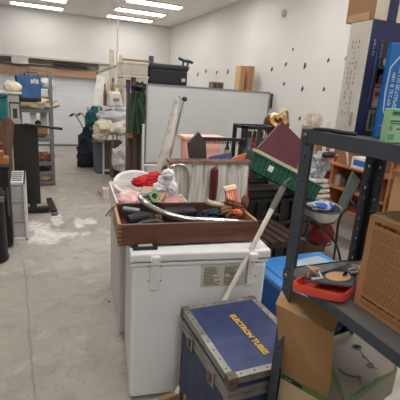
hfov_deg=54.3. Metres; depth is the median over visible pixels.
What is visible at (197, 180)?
tub
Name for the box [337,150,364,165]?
carton
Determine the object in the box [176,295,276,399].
flight case
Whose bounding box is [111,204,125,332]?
chest
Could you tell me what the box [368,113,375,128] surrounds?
picture
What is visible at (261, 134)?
bottle
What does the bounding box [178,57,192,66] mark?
tool
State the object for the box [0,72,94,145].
door
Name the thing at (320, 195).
paper stack
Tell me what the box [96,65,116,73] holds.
rail
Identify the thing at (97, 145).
bin
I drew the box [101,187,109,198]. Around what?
carton
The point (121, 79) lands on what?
storage box
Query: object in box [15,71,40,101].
tote bag
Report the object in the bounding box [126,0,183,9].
recessed light
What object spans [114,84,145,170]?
storage rack
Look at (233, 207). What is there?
glove
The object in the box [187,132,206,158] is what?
binder
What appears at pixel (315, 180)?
paper stack
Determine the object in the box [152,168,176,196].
cloth
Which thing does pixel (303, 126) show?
box
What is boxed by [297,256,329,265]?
card
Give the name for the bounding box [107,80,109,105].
bottle
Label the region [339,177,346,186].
jar
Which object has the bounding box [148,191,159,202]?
tape roll
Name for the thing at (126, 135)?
crossbar
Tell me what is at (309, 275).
plane
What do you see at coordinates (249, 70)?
carton
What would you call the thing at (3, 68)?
trim
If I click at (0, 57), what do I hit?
conduit pipes
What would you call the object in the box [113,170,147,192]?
basin
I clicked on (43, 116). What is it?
canister
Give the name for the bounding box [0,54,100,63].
trim
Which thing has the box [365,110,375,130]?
picture
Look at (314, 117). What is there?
plastic bundle
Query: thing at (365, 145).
shelf
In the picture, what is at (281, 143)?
album
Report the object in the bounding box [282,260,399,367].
shelf
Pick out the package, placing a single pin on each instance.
(320, 204)
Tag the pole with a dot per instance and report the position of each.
(117, 0)
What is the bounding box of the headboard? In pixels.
[0,117,13,159]
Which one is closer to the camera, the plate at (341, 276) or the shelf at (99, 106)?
the plate at (341, 276)
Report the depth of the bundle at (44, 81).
5.86 m
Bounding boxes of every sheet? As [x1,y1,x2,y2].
[112,120,125,134]
[142,186,166,202]
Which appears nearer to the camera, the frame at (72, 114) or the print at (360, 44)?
the print at (360, 44)
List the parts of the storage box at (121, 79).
lid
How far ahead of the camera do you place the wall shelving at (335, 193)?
4.47 m
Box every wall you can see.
[0,4,169,146]
[169,0,357,240]
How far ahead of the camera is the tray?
1.16 m
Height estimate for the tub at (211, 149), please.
0.439 m
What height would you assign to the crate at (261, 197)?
0.895 m
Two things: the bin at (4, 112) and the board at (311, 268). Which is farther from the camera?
the bin at (4, 112)
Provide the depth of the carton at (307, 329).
1.32 m
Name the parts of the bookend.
panel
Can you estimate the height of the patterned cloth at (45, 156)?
0.154 m
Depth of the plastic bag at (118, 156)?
6.65 m
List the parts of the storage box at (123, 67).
lid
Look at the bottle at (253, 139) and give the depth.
3.28 m
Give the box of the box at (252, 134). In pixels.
[247,134,281,177]
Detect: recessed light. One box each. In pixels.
[9,0,63,10]
[46,0,67,2]
[106,13,153,22]
[114,6,165,16]
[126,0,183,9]
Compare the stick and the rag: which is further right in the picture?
the rag
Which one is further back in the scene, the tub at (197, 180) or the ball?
the ball
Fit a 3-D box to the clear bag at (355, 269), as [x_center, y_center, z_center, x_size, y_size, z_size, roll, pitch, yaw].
[0.509,0.220,1.239,0.078,0.030,0.059,4,15,0]
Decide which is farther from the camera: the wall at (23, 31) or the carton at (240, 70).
the wall at (23, 31)
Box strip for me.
[203,137,246,154]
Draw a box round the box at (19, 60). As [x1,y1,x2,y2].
[11,56,28,63]
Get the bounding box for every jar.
[334,172,343,185]
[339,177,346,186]
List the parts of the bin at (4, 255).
lid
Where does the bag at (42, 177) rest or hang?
on the shelving unit at (50, 138)
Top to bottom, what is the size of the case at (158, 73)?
0.338 m
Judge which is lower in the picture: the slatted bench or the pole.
the slatted bench
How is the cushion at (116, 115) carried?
on the sheet at (119, 126)
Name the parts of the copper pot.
handle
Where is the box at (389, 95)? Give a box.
[372,43,399,137]
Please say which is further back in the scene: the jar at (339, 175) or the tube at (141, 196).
the jar at (339, 175)
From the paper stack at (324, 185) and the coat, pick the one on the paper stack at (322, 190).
the paper stack at (324, 185)
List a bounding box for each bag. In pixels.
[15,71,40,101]
[40,175,55,180]
[111,144,125,171]
[115,188,140,202]
[149,193,185,202]
[310,150,330,178]
[348,264,360,274]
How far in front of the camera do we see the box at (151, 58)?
5.79 m
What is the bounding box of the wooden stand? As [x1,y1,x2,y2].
[0,121,12,170]
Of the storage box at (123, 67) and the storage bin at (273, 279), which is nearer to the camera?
the storage bin at (273, 279)
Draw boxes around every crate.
[113,202,258,245]
[231,123,274,183]
[242,148,322,200]
[246,184,308,256]
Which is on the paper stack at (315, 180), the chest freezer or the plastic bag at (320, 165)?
the plastic bag at (320, 165)
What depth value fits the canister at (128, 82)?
5.46 m
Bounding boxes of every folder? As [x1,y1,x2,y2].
[209,152,231,158]
[231,153,247,195]
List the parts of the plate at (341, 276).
grey strip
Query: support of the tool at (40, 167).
on the shelving unit at (50, 138)
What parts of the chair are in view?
leg, leg, leg, leg, panel, backrest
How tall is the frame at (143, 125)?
1.142 m
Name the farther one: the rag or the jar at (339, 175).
the jar at (339, 175)
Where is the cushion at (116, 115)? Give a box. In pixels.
[96,109,125,121]
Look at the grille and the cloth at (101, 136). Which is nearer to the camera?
the grille
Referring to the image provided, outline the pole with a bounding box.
[116,0,118,139]
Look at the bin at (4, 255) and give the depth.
3.47 m
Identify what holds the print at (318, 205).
attached to the package
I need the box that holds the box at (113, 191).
[109,181,187,206]
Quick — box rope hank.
[206,199,225,207]
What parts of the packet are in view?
lid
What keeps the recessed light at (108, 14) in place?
in the ceiling
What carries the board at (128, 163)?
on the floor
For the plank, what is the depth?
8.76 m
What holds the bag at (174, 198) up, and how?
in the box at (113, 191)
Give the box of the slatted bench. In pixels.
[258,219,305,257]
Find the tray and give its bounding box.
[293,275,355,301]
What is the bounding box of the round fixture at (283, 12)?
[281,9,286,16]
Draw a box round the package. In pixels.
[306,200,334,210]
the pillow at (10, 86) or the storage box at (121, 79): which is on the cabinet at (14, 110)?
the pillow at (10, 86)
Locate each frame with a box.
[69,113,84,128]
[142,124,156,170]
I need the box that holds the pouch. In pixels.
[85,105,101,125]
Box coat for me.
[128,91,145,133]
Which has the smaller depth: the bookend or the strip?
the strip
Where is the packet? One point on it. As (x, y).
(230, 191)
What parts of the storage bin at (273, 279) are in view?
lid panel, lid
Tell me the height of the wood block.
0.120 m
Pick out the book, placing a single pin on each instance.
(254, 149)
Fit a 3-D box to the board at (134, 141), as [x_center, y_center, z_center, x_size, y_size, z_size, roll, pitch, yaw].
[-0.950,-0.681,5.604,0.083,1.393,0.070,-3,17,-23]
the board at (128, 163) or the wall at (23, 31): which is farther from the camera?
the wall at (23, 31)
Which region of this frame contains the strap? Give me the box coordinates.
[312,127,356,135]
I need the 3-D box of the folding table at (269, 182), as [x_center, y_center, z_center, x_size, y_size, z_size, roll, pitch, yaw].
[0.351,0.222,3.632,0.600,0.880,0.580,-3,17,-23]
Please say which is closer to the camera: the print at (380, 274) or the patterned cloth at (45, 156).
the print at (380, 274)
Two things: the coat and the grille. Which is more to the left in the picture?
the grille
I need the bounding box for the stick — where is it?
[123,58,150,62]
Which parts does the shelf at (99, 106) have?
post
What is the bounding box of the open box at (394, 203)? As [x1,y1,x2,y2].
[388,170,399,210]
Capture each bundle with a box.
[41,78,54,88]
[304,110,322,126]
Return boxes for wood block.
[0,150,8,163]
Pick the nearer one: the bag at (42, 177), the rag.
the rag
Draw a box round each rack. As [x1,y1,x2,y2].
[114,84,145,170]
[267,128,399,399]
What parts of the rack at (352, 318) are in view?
post, post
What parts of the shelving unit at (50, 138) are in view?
post, shelf, shelf, shelf, shelf, shelf, post, post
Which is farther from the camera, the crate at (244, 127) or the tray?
the crate at (244, 127)
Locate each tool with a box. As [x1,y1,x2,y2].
[39,166,51,169]
[123,206,163,223]
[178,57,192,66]
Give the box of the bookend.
[209,82,223,88]
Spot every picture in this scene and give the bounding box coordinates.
[338,344,377,382]
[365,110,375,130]
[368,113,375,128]
[371,88,379,107]
[375,42,389,83]
[378,75,382,83]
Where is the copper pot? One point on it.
(272, 119)
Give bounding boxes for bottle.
[103,84,106,105]
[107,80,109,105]
[111,78,114,90]
[121,88,124,106]
[224,142,229,152]
[246,131,251,177]
[249,131,256,177]
[254,131,262,178]
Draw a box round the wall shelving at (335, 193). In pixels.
[295,145,393,218]
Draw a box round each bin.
[0,93,8,120]
[0,187,8,263]
[91,140,109,173]
[261,252,339,335]
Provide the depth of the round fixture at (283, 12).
5.63 m
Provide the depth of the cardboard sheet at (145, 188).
2.32 m
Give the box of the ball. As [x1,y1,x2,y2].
[308,223,334,244]
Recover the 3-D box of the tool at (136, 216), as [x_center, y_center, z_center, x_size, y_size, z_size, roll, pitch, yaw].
[-0.302,0.099,2.073,0.202,0.112,0.153,-3,17,-23]
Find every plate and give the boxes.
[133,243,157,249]
[304,260,361,287]
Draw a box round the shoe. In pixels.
[322,151,335,157]
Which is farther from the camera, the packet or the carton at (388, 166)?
the carton at (388, 166)
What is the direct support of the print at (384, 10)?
attached to the carton at (358, 10)
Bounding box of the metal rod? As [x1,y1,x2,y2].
[171,96,186,154]
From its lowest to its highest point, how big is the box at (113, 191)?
0.100 m
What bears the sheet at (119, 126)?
on the shelf at (99, 106)
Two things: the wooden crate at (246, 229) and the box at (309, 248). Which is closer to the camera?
the wooden crate at (246, 229)
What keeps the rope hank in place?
on the rag
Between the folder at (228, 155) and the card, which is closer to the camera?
the card
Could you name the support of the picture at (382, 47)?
on the box at (369, 40)
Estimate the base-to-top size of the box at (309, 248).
0.662 m
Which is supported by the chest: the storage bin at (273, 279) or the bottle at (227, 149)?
the bottle at (227, 149)
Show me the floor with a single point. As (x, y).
(58, 336)
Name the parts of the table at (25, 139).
panel, foot rail, arm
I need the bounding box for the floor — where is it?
[0,146,399,399]
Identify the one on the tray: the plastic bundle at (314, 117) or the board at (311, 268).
the board at (311, 268)
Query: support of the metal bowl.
on the chair
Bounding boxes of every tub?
[166,158,250,201]
[178,134,224,158]
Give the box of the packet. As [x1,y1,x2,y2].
[223,184,238,201]
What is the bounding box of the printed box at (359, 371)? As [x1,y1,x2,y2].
[327,331,396,399]
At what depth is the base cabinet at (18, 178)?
3.98 m
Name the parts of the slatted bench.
rail, leg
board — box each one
[109,50,114,90]
[119,55,122,93]
[126,103,130,170]
[131,133,137,169]
[137,134,140,170]
[304,265,319,272]
[321,249,341,260]
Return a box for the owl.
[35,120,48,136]
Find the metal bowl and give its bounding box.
[304,197,342,222]
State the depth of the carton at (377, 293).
1.04 m
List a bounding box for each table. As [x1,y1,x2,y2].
[13,123,62,215]
[248,179,274,184]
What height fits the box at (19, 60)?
0.140 m
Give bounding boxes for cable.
[106,203,142,216]
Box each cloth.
[39,151,55,161]
[92,132,107,140]
[93,118,113,134]
[130,171,160,187]
[132,81,145,91]
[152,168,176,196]
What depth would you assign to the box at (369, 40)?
1.11 m
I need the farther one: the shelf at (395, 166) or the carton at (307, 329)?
the shelf at (395, 166)
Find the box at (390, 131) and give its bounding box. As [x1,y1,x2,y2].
[379,108,399,142]
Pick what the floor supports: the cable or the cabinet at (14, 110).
the cabinet at (14, 110)
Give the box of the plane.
[305,271,323,279]
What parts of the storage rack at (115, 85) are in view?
leg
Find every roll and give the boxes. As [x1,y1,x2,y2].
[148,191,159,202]
[155,99,180,173]
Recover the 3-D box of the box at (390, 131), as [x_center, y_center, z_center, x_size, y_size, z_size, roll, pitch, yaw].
[0.496,-0.185,0.974,0.086,0.083,0.023,-2,17,-21]
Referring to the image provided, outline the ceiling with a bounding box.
[0,0,240,26]
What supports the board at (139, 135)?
on the floor
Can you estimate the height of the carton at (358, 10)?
0.150 m
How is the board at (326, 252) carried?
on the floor
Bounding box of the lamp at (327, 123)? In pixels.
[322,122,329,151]
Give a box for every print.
[9,102,20,117]
[315,202,333,208]
[335,20,372,131]
[360,229,399,327]
[374,0,399,22]
[383,57,399,112]
[387,110,399,139]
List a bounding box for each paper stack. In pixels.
[309,175,328,182]
[317,183,328,187]
[317,193,329,197]
[319,188,329,192]
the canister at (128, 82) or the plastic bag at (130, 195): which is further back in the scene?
the canister at (128, 82)
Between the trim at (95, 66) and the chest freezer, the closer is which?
the chest freezer
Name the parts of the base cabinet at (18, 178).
glass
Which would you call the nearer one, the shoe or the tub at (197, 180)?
the tub at (197, 180)
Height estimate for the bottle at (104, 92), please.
0.389 m
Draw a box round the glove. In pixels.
[220,195,248,217]
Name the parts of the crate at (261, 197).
handle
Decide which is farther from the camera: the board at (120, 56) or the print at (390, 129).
the board at (120, 56)
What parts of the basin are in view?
bowl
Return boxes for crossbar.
[125,134,132,137]
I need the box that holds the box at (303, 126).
[296,124,318,174]
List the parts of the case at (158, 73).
lid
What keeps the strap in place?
on the rack at (352, 318)
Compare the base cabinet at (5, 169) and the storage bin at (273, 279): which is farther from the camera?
the base cabinet at (5, 169)
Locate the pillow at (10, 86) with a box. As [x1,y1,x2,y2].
[3,81,21,91]
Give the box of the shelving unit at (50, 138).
[15,69,55,184]
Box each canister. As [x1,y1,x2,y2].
[40,113,47,135]
[126,80,130,91]
[131,77,135,90]
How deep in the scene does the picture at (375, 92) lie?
1.13 m
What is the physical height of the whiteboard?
1.654 m
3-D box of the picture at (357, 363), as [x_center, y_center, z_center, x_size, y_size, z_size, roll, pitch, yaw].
[0.549,0.556,1.331,0.107,0.002,0.204,15,19,34]
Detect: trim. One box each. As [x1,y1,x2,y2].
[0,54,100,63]
[0,55,97,71]
[0,65,98,78]
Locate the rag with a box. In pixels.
[200,208,226,217]
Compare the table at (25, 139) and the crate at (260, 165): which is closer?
the crate at (260, 165)
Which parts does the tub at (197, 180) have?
bent rail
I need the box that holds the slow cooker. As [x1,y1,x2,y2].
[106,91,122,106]
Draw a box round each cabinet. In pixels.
[0,90,21,170]
[0,156,13,245]
[10,171,28,240]
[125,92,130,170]
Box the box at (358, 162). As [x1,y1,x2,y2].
[351,156,369,170]
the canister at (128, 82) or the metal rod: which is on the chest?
the metal rod
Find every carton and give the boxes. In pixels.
[30,112,35,123]
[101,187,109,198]
[234,66,244,89]
[243,66,254,90]
[276,289,337,399]
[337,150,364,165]
[346,0,399,24]
[354,210,399,333]
[380,161,391,172]
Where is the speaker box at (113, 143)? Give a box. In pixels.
[110,140,121,177]
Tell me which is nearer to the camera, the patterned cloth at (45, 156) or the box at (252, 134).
the box at (252, 134)
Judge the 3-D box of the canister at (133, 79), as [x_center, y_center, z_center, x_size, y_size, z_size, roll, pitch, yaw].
[-0.939,-1.627,5.505,0.071,0.201,0.071,-3,17,-23]
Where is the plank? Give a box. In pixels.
[92,75,104,105]
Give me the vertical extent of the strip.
0.358 m
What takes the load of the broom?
on the floor
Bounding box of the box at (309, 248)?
[301,198,332,253]
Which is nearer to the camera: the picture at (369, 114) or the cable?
the picture at (369, 114)
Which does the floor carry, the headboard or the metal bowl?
the headboard
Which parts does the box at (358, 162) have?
blue panel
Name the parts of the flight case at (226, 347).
corner post, latch lever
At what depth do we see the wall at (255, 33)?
5.81 m
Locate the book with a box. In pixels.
[252,148,297,172]
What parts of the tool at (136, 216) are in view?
lever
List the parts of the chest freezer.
lid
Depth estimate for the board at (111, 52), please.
7.25 m
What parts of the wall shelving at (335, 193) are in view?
panel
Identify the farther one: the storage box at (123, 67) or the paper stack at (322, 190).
the storage box at (123, 67)
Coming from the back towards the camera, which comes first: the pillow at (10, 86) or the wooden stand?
the pillow at (10, 86)
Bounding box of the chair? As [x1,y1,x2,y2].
[301,171,360,260]
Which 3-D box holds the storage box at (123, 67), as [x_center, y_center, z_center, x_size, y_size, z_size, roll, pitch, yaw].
[-1.011,-1.955,5.826,0.373,0.186,0.500,-3,17,-23]
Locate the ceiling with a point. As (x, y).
(192, 9)
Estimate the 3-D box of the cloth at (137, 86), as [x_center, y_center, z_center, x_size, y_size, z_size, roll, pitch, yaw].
[-0.815,-1.558,5.348,0.239,0.140,0.193,-3,17,-23]
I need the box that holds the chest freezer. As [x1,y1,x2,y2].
[125,239,270,395]
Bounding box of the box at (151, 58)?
[149,56,153,62]
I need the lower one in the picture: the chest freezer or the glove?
the chest freezer
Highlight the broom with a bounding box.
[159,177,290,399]
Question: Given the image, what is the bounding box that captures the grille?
[11,172,22,180]
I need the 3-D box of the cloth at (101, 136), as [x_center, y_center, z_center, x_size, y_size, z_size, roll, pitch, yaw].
[-1.782,-1.165,6.954,0.277,0.216,0.303,-3,17,-23]
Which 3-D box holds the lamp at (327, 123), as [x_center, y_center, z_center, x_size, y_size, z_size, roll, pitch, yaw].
[1.318,-0.171,4.352,0.100,1.380,0.100,-3,17,-23]
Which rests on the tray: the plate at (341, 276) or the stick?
the plate at (341, 276)
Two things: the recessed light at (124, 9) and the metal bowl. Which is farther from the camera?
the recessed light at (124, 9)
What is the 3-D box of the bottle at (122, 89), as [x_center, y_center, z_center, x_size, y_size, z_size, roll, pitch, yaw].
[-1.458,-2.020,7.356,0.070,0.501,0.070,-3,17,-23]
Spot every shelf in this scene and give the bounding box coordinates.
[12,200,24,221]
[98,105,125,174]
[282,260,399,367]
[301,128,399,163]
[382,162,399,211]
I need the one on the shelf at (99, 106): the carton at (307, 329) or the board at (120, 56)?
the board at (120, 56)
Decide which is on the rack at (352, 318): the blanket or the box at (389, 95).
the box at (389, 95)
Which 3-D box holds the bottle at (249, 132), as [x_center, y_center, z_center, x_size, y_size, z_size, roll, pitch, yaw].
[0.402,-0.381,3.299,0.064,0.402,0.064,-3,17,-23]
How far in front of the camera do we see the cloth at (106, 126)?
6.85 m
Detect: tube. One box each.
[53,63,86,68]
[138,190,241,221]
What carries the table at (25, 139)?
on the floor
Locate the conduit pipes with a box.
[0,57,93,69]
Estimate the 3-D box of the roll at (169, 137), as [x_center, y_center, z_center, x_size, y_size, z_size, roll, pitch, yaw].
[-0.254,-0.431,3.054,0.115,0.708,0.362,10,17,22]
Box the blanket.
[19,95,59,108]
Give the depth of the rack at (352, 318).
1.23 m
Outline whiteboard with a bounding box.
[144,83,272,172]
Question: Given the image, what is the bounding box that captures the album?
[256,121,301,167]
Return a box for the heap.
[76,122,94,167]
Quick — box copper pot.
[263,109,289,132]
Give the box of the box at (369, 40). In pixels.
[335,19,399,134]
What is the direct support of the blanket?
on the shelving unit at (50, 138)
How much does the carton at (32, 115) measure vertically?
0.383 m
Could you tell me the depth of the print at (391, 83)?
1.04 m
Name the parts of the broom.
handle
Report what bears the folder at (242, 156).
on the chest
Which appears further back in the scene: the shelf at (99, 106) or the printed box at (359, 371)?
the shelf at (99, 106)
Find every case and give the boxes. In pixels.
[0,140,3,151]
[148,62,187,85]
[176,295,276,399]
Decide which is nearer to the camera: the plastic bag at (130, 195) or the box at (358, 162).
the plastic bag at (130, 195)
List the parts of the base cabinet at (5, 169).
door, handle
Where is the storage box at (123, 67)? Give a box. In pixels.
[117,61,148,75]
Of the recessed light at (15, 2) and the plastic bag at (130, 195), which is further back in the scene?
the recessed light at (15, 2)
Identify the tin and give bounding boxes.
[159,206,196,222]
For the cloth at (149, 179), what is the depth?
2.53 m
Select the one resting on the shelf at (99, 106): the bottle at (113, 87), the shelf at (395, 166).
the bottle at (113, 87)
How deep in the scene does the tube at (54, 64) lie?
9.53 m
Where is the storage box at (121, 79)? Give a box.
[117,75,148,84]
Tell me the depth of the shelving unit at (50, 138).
6.05 m

